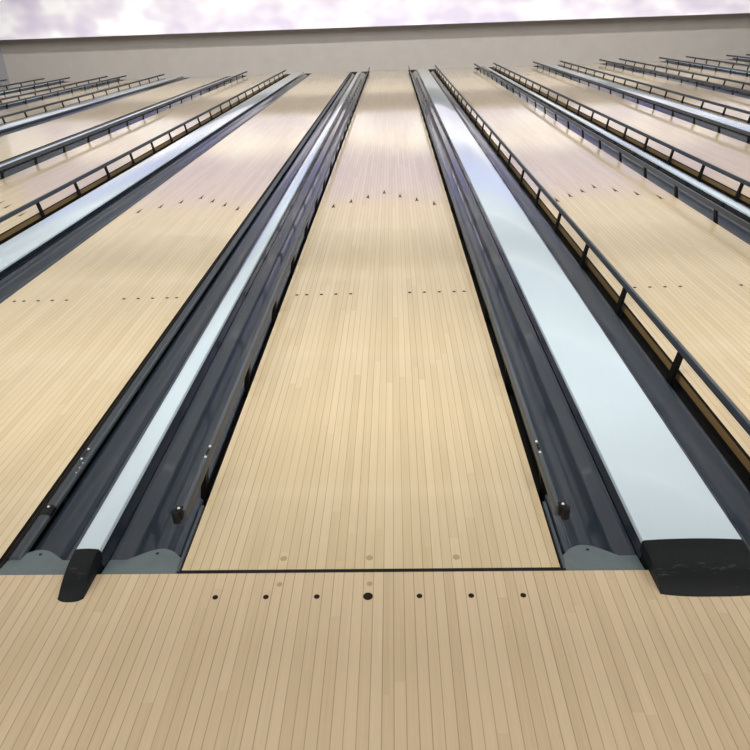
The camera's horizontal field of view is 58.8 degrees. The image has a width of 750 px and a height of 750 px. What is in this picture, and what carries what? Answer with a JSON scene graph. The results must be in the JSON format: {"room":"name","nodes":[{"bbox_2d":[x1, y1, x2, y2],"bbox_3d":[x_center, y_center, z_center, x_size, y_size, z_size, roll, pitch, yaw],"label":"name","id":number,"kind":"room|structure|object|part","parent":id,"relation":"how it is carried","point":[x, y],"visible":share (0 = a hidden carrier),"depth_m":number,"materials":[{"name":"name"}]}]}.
{"room":"games hall","nodes":[
{"label":"games hall","id":0,"kind":"room"},
{"bbox_2d":[0,47,9,84],"bbox_3d":[-11.195,-4.320,7.941,0.100,3.740,24.900,-1,28,2],"label":"wall","id":1,"kind":"structure","parent":0,"point":[3,71],"depth_m":19.38,"materials":[{"name":"grey paint"}]},
{"bbox_2d":[0,0,749,39],"bbox_3d":[0.316,-10.522,17.358,22.484,2.520,0.060,-1,28,2],"label":"trim","id":2,"kind":"structure","parent":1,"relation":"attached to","point":[19,19],"depth_m":17.82,"materials":[{"name":"white paint"}]},
{"bbox_2d":[0,570,749,749],"bbox_3d":[-0.068,1.791,-0.342,22.484,0.141,5.000,-1,28,2],"label":"floor","id":3,"kind":"structure","parent":0,"point":[591,659],"depth_m":1.57,"materials":[{"name":"beige wood"}]},
{"bbox_2d":[0,13,749,82],"bbox_3d":[0.358,-10.471,18.545,22.684,3.740,0.100,-1,28,2],"label":"wall","id":4,"kind":"structure","parent":0,"point":[709,36],"depth_m":19.09,"materials":[{"name":"beige paint"}]},
{"bbox_2d":[28,59,749,563],"bbox_3d":[0.202,-4.094,10.627,22.484,0.056,19.900,-1,28,2],"label":"floor","id":5,"kind":"structure","parent":0,"point":[531,460],"depth_m":3.03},
{"bbox_2d":[0,82,40,89],"bbox_3d":[-9.921,-3.699,10.435,1.052,0.084,18.750,-1,28,2],"label":"lane","id":6,"kind":"object","parent":5,"relation":"on","point":[23,84],"visible":0.33,"depth_m":17.86,"materials":[{"name":"brown wood"}]},
{"bbox_2d":[0,78,43,88],"bbox_3d":[-9.378,-3.766,10.403,0.040,0.197,18.512,-1,28,2],"label":"rail","id":7,"kind":"object","parent":5,"relation":"on","point":[20,83],"visible":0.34,"depth_m":17.34,"materials":[{"name":"grey metal"}]},
{"bbox_2d":[0,80,63,94],"bbox_3d":[-9.031,-3.714,10.351,0.286,0.133,18.845,-1,28,2],"label":"divider","id":8,"kind":"object","parent":5,"relation":"on","point":[54,82],"visible":0.29,"depth_m":16.88,"materials":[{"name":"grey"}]},
{"bbox_2d":[0,82,64,95],"bbox_3d":[-8.777,-3.718,10.396,0.218,0.081,18.750,-1,28,2],"label":"gutter","id":9,"kind":"object","parent":5,"relation":"on","point":[62,82],"visible":0.06,"depth_m":16.95,"materials":[{"name":"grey plastic"}]},
{"bbox_2d":[0,77,69,94],"bbox_3d":[-8.684,-3.778,10.379,0.040,0.197,18.512,-1,28,2],"label":"rail","id":10,"kind":"object","parent":5,"relation":"on","point":[47,82],"visible":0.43,"depth_m":16.57,"materials":[{"name":"grey metal"}]},
{"bbox_2d":[0,80,101,103],"bbox_3d":[-8.138,-3.731,10.373,1.052,0.084,18.750,-1,28,2],"label":"lane","id":11,"kind":"object","parent":5,"relation":"on","point":[92,81],"visible":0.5,"depth_m":16.07,"materials":[{"name":"brown wood"}]},
{"bbox_2d":[0,76,107,102],"bbox_3d":[-7.595,-3.798,10.342,0.040,0.197,18.512,-1,28,2],"label":"rail","id":12,"kind":"object","parent":5,"relation":"on","point":[99,78],"visible":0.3,"depth_m":15.31,"materials":[{"name":"grey metal"}]},
{"bbox_2d":[0,78,119,108],"bbox_3d":[-7.347,-3.743,10.291,0.089,0.133,18.850,-1,28,2],"label":"divider","id":13,"kind":"object","parent":5,"relation":"on","point":[113,80],"visible":0.25,"depth_m":14.90,"materials":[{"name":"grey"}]},
{"bbox_2d":[0,80,120,110],"bbox_3d":[-7.191,-3.747,10.342,0.218,0.081,18.750,-1,28,2],"label":"gutter","id":14,"kind":"object","parent":5,"relation":"on","point":[119,80],"visible":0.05,"depth_m":14.80,"materials":[{"name":"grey plastic"}]},
{"bbox_2d":[0,75,125,108],"bbox_3d":[-7.098,-3.807,10.325,0.040,0.197,18.512,-1,28,2],"label":"rail","id":15,"kind":"object","parent":5,"relation":"on","point":[107,80],"visible":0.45,"depth_m":14.67,"materials":[{"name":"grey metal"}]},
{"bbox_2d":[0,74,163,123],"bbox_3d":[-6.009,-3.827,10.287,0.040,0.197,18.512,-1,28,2],"label":"rail","id":16,"kind":"object","parent":5,"relation":"on","point":[157,76],"visible":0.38,"depth_m":13.05,"materials":[{"name":"grey metal"}]},
{"bbox_2d":[0,78,164,124],"bbox_3d":[-6.552,-3.760,10.319,1.052,0.084,18.750,-1,28,2],"label":"lane","id":17,"kind":"object","parent":5,"relation":"on","point":[67,96],"visible":0.58,"depth_m":13.85,"materials":[{"name":"brown wood"}]},
{"bbox_2d":[0,76,183,133],"bbox_3d":[-5.662,-3.775,10.235,0.286,0.133,18.845,-1,28,2],"label":"divider","id":18,"kind":"object","parent":5,"relation":"on","point":[9,126],"visible":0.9,"depth_m":12.39,"materials":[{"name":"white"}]},
{"bbox_2d":[0,78,183,135],"bbox_3d":[-5.412,-3.779,10.281,0.210,0.081,18.750,-1,28,2],"label":"gutter","id":19,"kind":"object","parent":5,"relation":"on","point":[70,113],"visible":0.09,"depth_m":12.20,"materials":[{"name":"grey plastic"}]},
{"bbox_2d":[0,79,183,136],"bbox_3d":[-5.318,-3.785,10.286,0.046,0.080,18.730,-1,28,2],"label":"rail","id":20,"kind":"object","parent":5,"relation":"on","point":[183,79],"visible":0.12,"depth_m":11.82,"materials":[{"name":"grey metal"}]},
{"bbox_2d":[0,76,228,162],"bbox_3d":[-4.769,-3.792,10.258,1.052,0.085,18.750,-1,28,2],"label":"lane","id":21,"kind":"object","parent":5,"relation":"on","point":[18,143],"visible":0.82,"depth_m":10.87,"materials":[{"name":"brown wood"}]},
{"bbox_2d":[0,76,229,164],"bbox_3d":[-4.219,-3.805,10.249,0.046,0.080,18.730,-1,28,2],"label":"rail","id":22,"kind":"object","parent":5,"relation":"on","point":[229,76],"visible":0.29,"depth_m":9.92,"materials":[{"name":"grey metal"}]},
{"bbox_2d":[0,74,239,171],"bbox_3d":[-3.978,-3.804,10.175,0.089,0.133,18.850,-1,28,2],"label":"divider","id":23,"kind":"object","parent":5,"relation":"on","point":[46,153],"visible":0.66,"depth_m":9.48,"materials":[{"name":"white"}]},
{"bbox_2d":[0,76,241,179],"bbox_3d":[-3.821,-3.808,10.226,0.218,0.081,18.750,-1,28,2],"label":"gutter","id":24,"kind":"object","parent":5,"relation":"on","point":[22,167],"visible":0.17,"depth_m":9.30,"materials":[{"name":"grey plastic"}]},
{"bbox_2d":[1,102,242,244],"bbox_3d":[-2.544,-3.831,10.182,0.218,0.081,18.750,-1,28,2],"label":"gutter","id":25,"kind":"object","parent":5,"relation":"on","point":[242,102],"visible":0.02,"depth_m":6.00,"materials":[{"name":"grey plastic"}]},
{"bbox_2d":[0,71,246,178],"bbox_3d":[-3.728,-3.869,10.209,0.040,0.197,18.512,-1,28,2],"label":"rail","id":26,"kind":"object","parent":5,"relation":"on","point":[63,144],"visible":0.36,"depth_m":8.91,"materials":[{"name":"grey metal"}]},
{"bbox_3d":[-3.813,-2.019,6.821,0.036,0.168,0.060,-1,28,2],"label":"post","id":27,"kind":"part","parent":26,"relation":"part of","materials":[{"name":"black metal"}]},
{"bbox_2d":[0,74,285,244],"bbox_3d":[-3.183,-3.821,10.203,1.052,0.085,18.750,-1,28,2],"label":"lane","id":28,"kind":"object","parent":5,"relation":"on","point":[18,189],"visible":0.79,"depth_m":7.67,"materials":[{"name":"brown wood"}]},
{"bbox_2d":[0,70,285,222],"bbox_3d":[-2.640,-3.888,10.172,0.040,0.197,18.512,-1,28,2],"label":"rail","id":29,"kind":"object","parent":5,"relation":"on","point":[36,201],"visible":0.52,"depth_m":6.87,"materials":[{"name":"grey metal"}]},
{"bbox_3d":[-2.752,-1.340,5.491,0.036,0.168,0.060,-1,28,2],"label":"post","id":30,"kind":"part","parent":29,"relation":"part of","materials":[{"name":"black metal"}]},
{"bbox_3d":[-2.736,-1.689,6.137,0.036,0.168,0.060,-1,28,2],"label":"post","id":31,"kind":"part","parent":29,"relation":"part of","materials":[{"name":"black metal"}]},
{"bbox_3d":[-2.721,-2.039,6.784,0.036,0.168,0.060,-1,28,2],"label":"post","id":32,"kind":"part","parent":29,"relation":"part of","materials":[{"name":"black metal"}]},
{"bbox_3d":[-2.705,-2.389,7.430,0.036,0.168,0.060,-1,28,2],"label":"post","id":33,"kind":"part","parent":29,"relation":"part of","materials":[{"name":"black metal"}]},
{"bbox_3d":[-2.689,-2.738,8.076,0.036,0.168,0.060,-1,28,2],"label":"post","id":34,"kind":"part","parent":29,"relation":"part of","materials":[{"name":"black metal"}]},
{"bbox_2d":[0,72,303,279],"bbox_3d":[-2.293,-3.836,10.119,0.286,0.133,18.845,-1,28,2],"label":"divider","id":35,"kind":"object","parent":5,"relation":"on","point":[17,251],"visible":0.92,"depth_m":5.84,"materials":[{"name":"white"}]},
{"bbox_2d":[0,74,306,298],"bbox_3d":[-2.042,-3.840,10.165,0.210,0.081,18.750,-1,28,2],"label":"gutter","id":36,"kind":"object","parent":5,"relation":"on","point":[26,271],"visible":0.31,"depth_m":5.51,"materials":[{"name":"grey plastic"}]},
{"bbox_2d":[0,74,310,303],"bbox_3d":[-1.949,-3.849,10.169,0.046,0.085,18.730,-1,28,2],"label":"rail","id":37,"kind":"object","parent":5,"relation":"on","point":[15,290],"visible":0.27,"depth_m":5.18,"materials":[{"name":"grey metal"}]},
{"bbox_2d":[0,72,349,564],"bbox_3d":[-1.399,-3.854,10.142,1.052,0.085,18.750,-1,28,2],"label":"lane","id":38,"kind":"object","parent":5,"relation":"on","point":[75,336],"visible":0.98,"depth_m":3.69,"materials":[{"name":"brown wood"}]},
{"bbox_2d":[0,72,351,568],"bbox_3d":[-0.850,-3.869,10.132,0.046,0.085,18.730,-1,28,2],"label":"rail","id":39,"kind":"object","parent":5,"relation":"on","point":[59,496],"visible":0.84,"depth_m":2.71,"materials":[{"name":"grey metal"}]},
{"bbox_3d":[-1.037,0.423,2.223,0.018,0.060,0.038,-1,28,2],"label":"post","id":40,"kind":"part","parent":39,"relation":"part of","materials":[{"name":"black metal"}]},
{"bbox_3d":[-1.021,0.074,2.870,0.018,0.060,0.038,-1,28,2],"label":"post","id":41,"kind":"part","parent":39,"relation":"part of","materials":[{"name":"black metal"}]},
{"bbox_2d":[0,73,356,574],"bbox_3d":[-0.757,-3.864,10.121,0.210,0.081,18.750,-1,28,2],"label":"gutter","id":42,"kind":"object","parent":5,"relation":"on","point":[53,553],"visible":0.82,"depth_m":2.69,"materials":[{"name":"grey plastic"}]},
{"bbox_2d":[57,69,361,601],"bbox_3d":[-0.608,-3.866,10.059,0.089,0.133,18.850,-1,28,2],"label":"divider","id":43,"kind":"object","parent":5,"relation":"on","point":[103,536],"visible":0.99,"depth_m":2.46,"materials":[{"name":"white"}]},
{"bbox_2d":[101,72,365,573],"bbox_3d":[-0.452,-3.869,10.110,0.218,0.081,18.750,-1,28,2],"label":"gutter","id":44,"kind":"object","parent":5,"relation":"on","point":[151,543],"visible":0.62,"depth_m":2.60,"materials":[{"name":"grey plastic"}]},
{"bbox_2d":[171,67,369,523],"bbox_3d":[-0.359,-3.927,10.082,0.040,0.203,18.534,-1,28,2],"label":"rail","id":45,"kind":"object","parent":5,"relation":"on","point":[201,480],"visible":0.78,"depth_m":2.76,"materials":[{"name":"grey metal"}]},
{"bbox_3d":[-0.554,0.367,2.181,0.036,0.168,0.060,-1,28,2],"label":"post","id":46,"kind":"part","parent":45,"relation":"part of","materials":[{"name":"black metal"}]},
{"bbox_3d":[-0.538,0.018,2.827,0.036,0.168,0.060,-1,28,2],"label":"post","id":47,"kind":"part","parent":45,"relation":"part of","materials":[{"name":"black metal"}]},
{"bbox_3d":[-0.523,-0.332,3.474,0.036,0.168,0.060,-1,28,2],"label":"post","id":48,"kind":"part","parent":45,"relation":"part of","materials":[{"name":"black metal"}]},
{"bbox_3d":[-0.507,-0.682,4.120,0.036,0.168,0.060,-1,28,2],"label":"post","id":49,"kind":"part","parent":45,"relation":"part of","materials":[{"name":"black metal"}]},
{"bbox_3d":[-0.491,-1.031,4.766,0.036,0.168,0.060,-1,28,2],"label":"post","id":50,"kind":"part","parent":45,"relation":"part of","materials":[{"name":"black metal"}]},
{"bbox_3d":[-0.475,-1.381,5.413,0.036,0.168,0.060,-1,28,2],"label":"post","id":51,"kind":"part","parent":45,"relation":"part of","materials":[{"name":"black metal"}]},
{"bbox_2d":[179,70,562,573],"bbox_3d":[0.187,-3.883,10.087,1.052,0.085,18.750,-1,28,2],"label":"lane","id":52,"kind":"object","parent":5,"relation":"on","point":[376,430],"visible":0.99,"depth_m":2.57,"materials":[{"name":"brown wood"}]},
{"bbox_2d":[408,65,570,519],"bbox_3d":[0.729,-3.947,10.045,0.040,0.203,18.534,-1,28,2],"label":"rail","id":53,"kind":"object","parent":5,"relation":"on","point":[562,509],"visible":0.87,"depth_m":2.70,"materials":[{"name":"grey metal"}]},
{"bbox_3d":[0.617,-1.401,5.375,0.036,0.168,0.060,-1,28,2],"label":"post","id":54,"kind":"part","parent":53,"relation":"part of","materials":[{"name":"black metal"}]},
{"bbox_3d":[0.601,-1.051,4.729,0.036,0.168,0.060,-1,28,2],"label":"post","id":55,"kind":"part","parent":53,"relation":"part of","materials":[{"name":"black metal"}]},
{"bbox_3d":[0.585,-0.702,4.082,0.036,0.168,0.060,-1,28,2],"label":"post","id":56,"kind":"part","parent":53,"relation":"part of","materials":[{"name":"black metal"}]},
{"bbox_3d":[0.570,-0.352,3.436,0.036,0.168,0.060,-1,28,2],"label":"post","id":57,"kind":"part","parent":53,"relation":"part of","materials":[{"name":"black metal"}]},
{"bbox_3d":[0.554,-0.002,2.790,0.036,0.168,0.060,-1,28,2],"label":"post","id":58,"kind":"part","parent":53,"relation":"part of","materials":[{"name":"black metal"}]},
{"bbox_3d":[0.538,0.347,2.144,0.036,0.168,0.060,-1,28,2],"label":"post","id":59,"kind":"part","parent":53,"relation":"part of","materials":[{"name":"black metal"}]},
{"bbox_2d":[411,71,644,570],"bbox_3d":[0.826,-3.892,10.067,0.218,0.081,18.750,-1,28,2],"label":"gutter","id":60,"kind":"object","parent":5,"relation":"on","point":[594,536],"visible":0.79,"depth_m":2.55,"materials":[{"name":"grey plastic"}]},
{"bbox_2d":[416,67,749,596],"bbox_3d":[1.077,-3.897,10.004,0.286,0.133,18.845,-1,28,2],"label":"divider","id":61,"kind":"object","parent":5,"relation":"on","point":[674,525],"visible":0.99,"depth_m":2.36,"materials":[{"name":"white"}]},
{"bbox_3d":[0.942,-3.921,10.078,0.013,0.112,18.698,-1,28,2],"label":"panel","id":62,"kind":"part","parent":61,"relation":"part of","materials":[{"name":"black"}]},
{"bbox_2d":[428,70,749,548],"bbox_3d":[1.331,-3.901,10.049,0.218,0.081,18.750,-1,28,2],"label":"gutter","id":63,"kind":"object","parent":5,"relation":"on","point":[729,491],"visible":0.87,"depth_m":2.87,"materials":[{"name":"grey plastic"}]},
{"bbox_2d":[435,65,749,490],"bbox_3d":[1.424,-3.959,10.021,0.040,0.203,18.534,-1,28,2],"label":"rail","id":64,"kind":"object","parent":5,"relation":"on","point":[682,352],"visible":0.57,"depth_m":3.33,"materials":[{"name":"grey metal"}]},
{"bbox_3d":[1.339,-2.113,6.644,0.036,0.168,0.060,-1,28,2],"label":"post","id":65,"kind":"part","parent":64,"relation":"part of","materials":[{"name":"black metal"}]},
{"bbox_3d":[1.324,-1.763,5.998,0.036,0.168,0.060,-1,28,2],"label":"post","id":66,"kind":"part","parent":64,"relation":"part of","materials":[{"name":"black metal"}]},
{"bbox_3d":[1.308,-1.413,5.351,0.036,0.168,0.060,-1,28,2],"label":"post","id":67,"kind":"part","parent":64,"relation":"part of","materials":[{"name":"black metal"}]},
{"bbox_3d":[1.292,-1.064,4.705,0.036,0.168,0.060,-1,28,2],"label":"post","id":68,"kind":"part","parent":64,"relation":"part of","materials":[{"name":"black metal"}]},
{"bbox_3d":[1.276,-0.714,4.059,0.036,0.168,0.060,-1,28,2],"label":"post","id":69,"kind":"part","parent":64,"relation":"part of","materials":[{"name":"black metal"}]},
{"bbox_3d":[1.260,-0.364,3.413,0.036,0.168,0.060,-1,28,2],"label":"post","id":70,"kind":"part","parent":64,"relation":"part of","materials":[{"name":"black metal"}]},
{"bbox_3d":[1.244,-0.015,2.766,0.036,0.168,0.060,-1,28,2],"label":"post","id":71,"kind":"part","parent":64,"relation":"part of","materials":[{"name":"black metal"}]},
{"bbox_2d":[436,68,749,480],"bbox_3d":[1.970,-3.915,10.026,1.052,0.085,18.750,-1,28,2],"label":"lane","id":72,"kind":"object","parent":5,"relation":"on","point":[693,273],"visible":0.9,"depth_m":4.20,"materials":[{"name":"brown wood"}]},
{"bbox_2d":[474,63,749,229],"bbox_3d":[2.512,-3.979,9.984,0.040,0.203,18.534,-1,28,2],"label":"rail","id":73,"kind":"object","parent":5,"relation":"on","point":[717,208],"visible":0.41,"depth_m":5.92,"materials":[{"name":"grey metal"}]},
{"bbox_3d":[2.416,-1.783,5.960,0.036,0.168,0.060,-1,28,2],"label":"post","id":74,"kind":"part","parent":73,"relation":"part of","materials":[{"name":"black metal"}]},
{"bbox_3d":[2.400,-1.433,5.314,0.036,0.168,0.060,-1,28,2],"label":"post","id":75,"kind":"part","parent":73,"relation":"part of","materials":[{"name":"black metal"}]},
{"bbox_3d":[2.384,-1.084,4.668,0.036,0.168,0.060,-1,28,2],"label":"post","id":76,"kind":"part","parent":73,"relation":"part of","materials":[{"name":"black metal"}]},
{"bbox_2d":[478,69,749,244],"bbox_3d":[2.609,-3.925,10.005,0.218,0.081,18.750,-1,28,2],"label":"gutter","id":77,"kind":"object","parent":5,"relation":"on","point":[736,229],"visible":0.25,"depth_m":6.04,"materials":[{"name":"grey plastic"}]},
{"bbox_2d":[482,65,749,222],"bbox_3d":[2.761,-3.927,9.944,0.089,0.133,18.850,-1,28,2],"label":"divider","id":78,"kind":"object","parent":5,"relation":"on","point":[737,209],"visible":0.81,"depth_m":6.35,"materials":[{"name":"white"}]},
{"bbox_2d":[493,66,749,207],"bbox_3d":[3.556,-3.944,9.972,1.052,0.085,18.750,-1,28,2],"label":"lane","id":79,"kind":"object","parent":5,"relation":"on","point":[729,154],"visible":0.91,"depth_m":8.03,"materials":[{"name":"brown wood"}]},
{"bbox_2d":[493,63,749,200],"bbox_3d":[3.010,-3.991,9.978,0.040,0.197,18.512,-1,28,2],"label":"rail","id":80,"kind":"object","parent":5,"relation":"on","point":[742,181],"visible":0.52,"depth_m":7.17,"materials":[{"name":"grey metal"}]},
{"bbox_3d":[2.958,-2.841,7.882,0.036,0.168,0.060,-1,28,2],"label":"post","id":81,"kind":"part","parent":80,"relation":"part of","materials":[{"name":"black metal"}]},
{"bbox_3d":[2.942,-2.491,7.236,0.036,0.168,0.060,-1,28,2],"label":"post","id":82,"kind":"part","parent":80,"relation":"part of","materials":[{"name":"black metal"}]},
{"bbox_3d":[2.926,-2.142,6.590,0.036,0.168,0.060,-1,28,2],"label":"post","id":83,"kind":"part","parent":80,"relation":"part of","materials":[{"name":"black metal"}]},
{"bbox_3d":[2.910,-1.792,5.943,0.036,0.168,0.060,-1,28,2],"label":"post","id":84,"kind":"part","parent":80,"relation":"part of","materials":[{"name":"black metal"}]},
{"bbox_3d":[2.894,-1.442,5.297,0.036,0.168,0.060,-1,28,2],"label":"post","id":85,"kind":"part","parent":80,"relation":"part of","materials":[{"name":"black metal"}]},
{"bbox_2d":[499,73,749,208],"bbox_3d":[2.917,-3.930,9.995,0.218,0.081,18.750,-1,28,2],"label":"gutter","id":86,"kind":"object","parent":5,"relation":"on","point":[499,73],"visible":0.07,"depth_m":6.68,"materials":[{"name":"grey plastic"}]},
{"bbox_2d":[533,61,749,143],"bbox_3d":[4.099,-4.011,9.940,0.040,0.197,18.512,-1,28,2],"label":"rail","id":87,"kind":"object","parent":5,"relation":"on","point":[694,116],"visible":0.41,"depth_m":9.48,"materials":[{"name":"grey metal"}]},
{"bbox_2d":[538,66,746,142],"bbox_3d":[4.195,-3.953,9.951,0.218,0.081,18.750,-1,28,2],"label":"gutter","id":88,"kind":"object","parent":5,"relation":"on","point":[736,136],"visible":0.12,"depth_m":9.69,"materials":[{"name":"blue plastic"}]},
{"bbox_2d":[540,63,749,136],"bbox_3d":[4.446,-3.959,9.888,0.286,0.133,18.845,-1,28,2],"label":"divider","id":89,"kind":"object","parent":5,"relation":"on","point":[726,120],"visible":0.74,"depth_m":10.06,"materials":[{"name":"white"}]},
{"bbox_2d":[559,63,749,123],"bbox_3d":[5.339,-3.976,9.911,1.052,0.084,18.750,-1,28,2],"label":"lane","id":90,"kind":"object","parent":5,"relation":"on","point":[711,95],"visible":0.63,"depth_m":11.76,"materials":[{"name":"brown wood"}]},
{"bbox_2d":[560,60,749,123],"bbox_3d":[4.793,-4.023,9.917,0.040,0.197,18.512,-1,28,2],"label":"rail","id":91,"kind":"object","parent":5,"relation":"on","point":[571,64],"visible":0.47,"depth_m":10.94,"materials":[{"name":"grey metal"}]},
{"bbox_2d":[599,59,749,94],"bbox_3d":[5.882,-4.043,9.879,0.040,0.197,18.512,-1,28,2],"label":"rail","id":92,"kind":"object","parent":5,"relation":"on","point":[606,61],"visible":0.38,"depth_m":12.82,"materials":[{"name":"grey metal"}]},
{"bbox_2d":[604,64,749,98],"bbox_3d":[5.978,-3.986,9.890,0.218,0.081,18.750,-1,28,2],"label":"gutter","id":93,"kind":"object","parent":5,"relation":"on","point":[679,81],"visible":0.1,"depth_m":13.09,"materials":[{"name":"blue plastic"}]},
{"bbox_2d":[607,62,749,95],"bbox_3d":[6.130,-3.988,9.828,0.089,0.133,18.850,-1,28,2],"label":"divider","id":94,"kind":"object","parent":5,"relation":"on","point":[631,68],"visible":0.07,"depth_m":13.17,"materials":[{"name":"black metal"}]},
{"bbox_2d":[619,58,749,88],"bbox_3d":[6.380,-4.052,9.862,0.040,0.197,18.512,-1,28,2],"label":"rail","id":95,"kind":"object","parent":5,"relation":"on","point":[625,60],"visible":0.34,"depth_m":13.57,"materials":[{"name":"grey metal"}]},
{"bbox_2d":[621,61,749,90],"bbox_3d":[6.926,-4.005,9.856,1.052,0.084,18.750,-1,28,2],"label":"lane","id":96,"kind":"object","parent":5,"relation":"on","point":[679,67],"visible":0.58,"depth_m":14.45,"materials":[{"name":"brown wood"}]},
{"bbox_2d":[659,57,749,76],"bbox_3d":[7.468,-4.072,9.825,0.040,0.197,18.512,-1,28,2],"label":"rail","id":97,"kind":"object","parent":5,"relation":"on","point":[667,59],"visible":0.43,"depth_m":15.08,"materials":[{"name":"grey metal"}]},
{"bbox_2d":[664,62,749,77],"bbox_3d":[7.564,-4.015,9.835,0.218,0.081,18.750,-1,28,2],"label":"gutter","id":98,"kind":"object","parent":5,"relation":"on","point":[664,62],"visible":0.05,"depth_m":15.54,"materials":[{"name":"blue plastic"}]},
{"bbox_2d":[665,59,749,75],"bbox_3d":[7.815,-4.020,9.772,0.286,0.133,18.845,-1,28,2],"label":"divider","id":99,"kind":"object","parent":5,"relation":"on","point":[670,61],"visible":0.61,"depth_m":15.60,"materials":[{"name":"black metal"}]},
{"bbox_2d":[686,59,749,69],"bbox_3d":[8.709,-4.037,9.795,1.052,0.084,18.750,-1,28,2],"label":"lane","id":100,"kind":"object","parent":5,"relation":"on","point":[726,60],"visible":0.5,"depth_m":16.77,"materials":[{"name":"brown wood"}]},
{"bbox_2d":[686,56,749,69],"bbox_3d":[8.163,-4.085,9.801,0.040,0.197,18.512,-1,28,2],"label":"rail","id":101,"kind":"object","parent":5,"relation":"on","point":[695,58],"visible":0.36,"depth_m":16.08,"materials":[{"name":"grey metal"}]},
{"bbox_2d":[726,55,749,60],"bbox_3d":[9.251,-4.104,9.764,0.040,0.197,18.512,-1,28,2],"label":"rail","id":102,"kind":"object","parent":5,"relation":"on","point":[726,55],"visible":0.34,"depth_m":17.29,"materials":[{"name":"grey metal"}]},
{"bbox_3d":[9.236,-4.175,9.726,0.015,0.035,18.512,-1,28,2],"label":"rail","id":103,"kind":"part","parent":102,"relation":"part of","materials":[{"name":"grey metal"}]},
{"bbox_2d":[732,57,749,61],"bbox_3d":[9.500,-4.049,9.712,0.089,0.133,18.850,-1,28,2],"label":"divider","id":104,"kind":"object","parent":5,"relation":"on","point":[734,58],"visible":0.43,"depth_m":17.51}
]}

